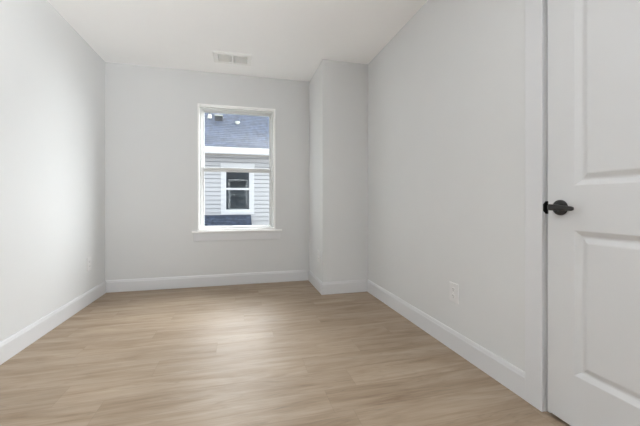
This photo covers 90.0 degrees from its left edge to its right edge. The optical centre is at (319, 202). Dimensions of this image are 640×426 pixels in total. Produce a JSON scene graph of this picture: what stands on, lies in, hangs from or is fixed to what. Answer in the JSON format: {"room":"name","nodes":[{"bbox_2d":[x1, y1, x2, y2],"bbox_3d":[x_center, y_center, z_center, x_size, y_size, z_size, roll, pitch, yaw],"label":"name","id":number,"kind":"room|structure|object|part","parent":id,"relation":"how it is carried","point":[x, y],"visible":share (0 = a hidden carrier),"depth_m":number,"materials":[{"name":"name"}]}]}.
{"room":"empty bedroom","nodes":[
{"label":"empty bedroom","id":0,"kind":"room"},
{"bbox_2d":[0,0,104,341],"bbox_3d":[-1.643,-0.269,0.637,0.140,2.440,5.928,0,0,-14],"label":"wall","id":1,"kind":"structure","parent":0,"point":[52,81],"depth_m":2.34,"materials":[{"name":"paint"}]},
{"bbox_2d":[0,281,105,364],"bbox_3d":[-1.568,0.887,0.656,0.014,0.127,5.648,0,0,-14],"label":"baseboard","id":2,"kind":"structure","parent":1,"relation":"attached to","point":[12,345],"depth_m":2.31,"materials":[{"name":"white wood"}]},
{"bbox_2d":[87,257,90,270],"bbox_3d":[-2.174,0.577,3.015,0.008,0.125,0.084,0,0,-14],"label":"wall outlet","id":3,"kind":"object","parent":1,"relation":"attached to","point":[88,258],"visible":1,"depth_m":3.00,"materials":[{"name":"plastic"}]},
{"bbox_2d":[105,62,308,279],"bbox_3d":[-0.908,-0.269,3.812,2.856,2.440,0.140,0,0,-14],"label":"wall","id":4,"kind":"structure","parent":0,"point":[151,113],"depth_m":3.57,"materials":[{"name":"paint"}]},
{"bbox_2d":[105,270,308,292],"bbox_3d":[-1.202,0.887,3.657,2.211,0.127,0.014,0,0,-14],"label":"baseboard","id":5,"kind":"structure","parent":4,"relation":"attached to","point":[124,285],"depth_m":3.62,"materials":[{"name":"white wood"}]},
{"bbox_2d":[192,103,281,240],"bbox_3d":[-0.964,-0.343,3.776,1.010,1.556,0.171,0,0,-14],"label":"window","id":6,"kind":"structure","parent":4,"relation":"in","point":[235,232],"depth_m":3.74,"materials":[{"name":"white plastic"}]},
{"bbox_3d":[-0.988,-0.720,3.837,0.777,0.703,0.028,0,0,-14],"label":"sash","id":7,"kind":"part","parent":6,"relation":"part of","materials":[{"name":"clear glass"}]},
{"bbox_3d":[-0.981,-0.044,3.808,0.777,0.719,0.028,0,0,-14],"label":"sash","id":8,"kind":"part","parent":6,"relation":"part of","materials":[{"name":"clear glass"}]},
{"bbox_3d":[-0.980,-0.386,3.807,0.752,0.047,0.030,0,0,-14],"label":"meeting rail","id":9,"kind":"part","parent":6,"relation":"part of","materials":[{"name":"white plastic"}]},
{"bbox_2d":[47,0,427,81],"bbox_3d":[0.177,-1.549,1.102,3.896,0.120,5.928,0,0,-14],"label":"ceiling","id":10,"kind":"structure","parent":0,"point":[285,39],"depth_m":2.77,"materials":[{"name":"paint"}]},
{"bbox_2d":[212,50,251,65],"bbox_3d":[-0.900,-1.482,3.297,0.380,0.013,0.255,0,0,-14],"label":"ceiling vent","id":11,"kind":"object","parent":10,"relation":"in","point":[219,56],"visible":1,"depth_m":3.28,"materials":[{"name":"metal"}]},
{"bbox_2d":[0,280,570,425],"bbox_3d":[0.177,1.011,1.102,3.896,0.120,5.928,0,0,-14],"label":"floor","id":12,"kind":"structure","parent":0,"point":[290,353],"depth_m":1.83,"materials":[{"name":"brown wood"}]},
{"bbox_2d":[309,59,367,281],"bbox_3d":[0.192,-0.269,3.689,0.505,2.440,0.642,0,0,-14],"label":"wall","id":13,"kind":"structure","parent":0,"point":[338,90],"depth_m":3.39,"materials":[{"name":"paint"}]},
{"bbox_2d":[368,0,546,411],"bbox_3d":[1.141,-0.269,1.276,0.140,2.440,5.788,0,0,-14],"label":"wall","id":14,"kind":"structure","parent":0,"point":[446,93],"depth_m":2.04,"materials":[{"name":"paint"}]},
{"bbox_2d":[308,270,524,399],"bbox_3d":[0.428,0.887,2.739,0.519,0.127,2.601,0,0,-14],"label":"baseboard","id":15,"kind":"structure","parent":14,"relation":"attached to","point":[502,371],"depth_m":2.16,"materials":[{"name":"white wood"}]},
{"bbox_2d":[450,282,458,303],"bbox_3d":[0.863,0.581,2.065,0.008,0.125,0.084,0,0,-14],"label":"wall outlet","id":16,"kind":"object","parent":14,"relation":"attached to","point":[454,288],"visible":1,"depth_m":2.05,"materials":[{"name":"plastic"}]},
{"bbox_2d":[525,0,639,425],"bbox_3d":[1.163,-0.117,1.069,0.202,2.135,0.998,0,0,-14],"label":"door","id":17,"kind":"structure","parent":14,"relation":"in","point":[591,207],"depth_m":1.29,"materials":[{"name":"paint"}]},
{"bbox_3d":[1.116,-0.117,1.057,0.017,2.135,0.998,0,0,-14],"label":"casing","id":18,"kind":"part","parent":17,"relation":"part of","materials":[{"name":"white wood"}]},
{"bbox_3d":[1.039,0.022,1.452,0.051,0.058,0.016,0,0,-14],"label":"strike plate","id":19,"kind":"part","parent":17,"relation":"part of","materials":[{"name":"black metal"}]},
{"bbox_3d":[1.001,0.019,1.335,0.020,0.028,0.107,0,0,-14],"label":"lever","id":20,"kind":"part","parent":17,"relation":"part of","materials":[{"name":"black metal"}]},
{"label":"outside","id":21,"kind":"structure","parent":0,"visible":0},
{"bbox_3d":[-5.447,3.901,21.309,60.000,0.100,36.012,0,0,-14],"label":"ground","id":22,"kind":"structure","parent":21,"visible":0},
{"bbox_2d":[204,113,268,225],"bbox_3d":[-2.939,-0.748,13.519,10.600,9.197,11.654,0,0,-14],"label":"neighbor house","id":23,"kind":"structure","parent":22,"relation":"on","point":[231,140],"depth_m":9.75,"materials":[{"name":"plastic"}]},
{"bbox_2d":[215,114,222,120],"bbox_3d":[-3.397,-2.875,10.789,0.260,0.420,0.690,0,0,-14],"label":"roof vent","id":24,"kind":"object","parent":23,"relation":"attached to","point":[218,117],"depth_m":10.50,"materials":[{"name":"grey metal"}]},
{"bbox_3d":[-2.492,-0.369,9.687,0.970,1.450,0.095,0,0,-14],"label":"window trim","id":25,"kind":"part","parent":23,"relation":"part of","materials":[{"name":"white plastic"}]},
{"bbox_3d":[-2.488,-0.414,9.673,0.690,0.060,0.044,0,0,-14],"label":"sash rail","id":26,"kind":"part","parent":23,"relation":"part of","materials":[{"name":"white plastic"}]}
]}

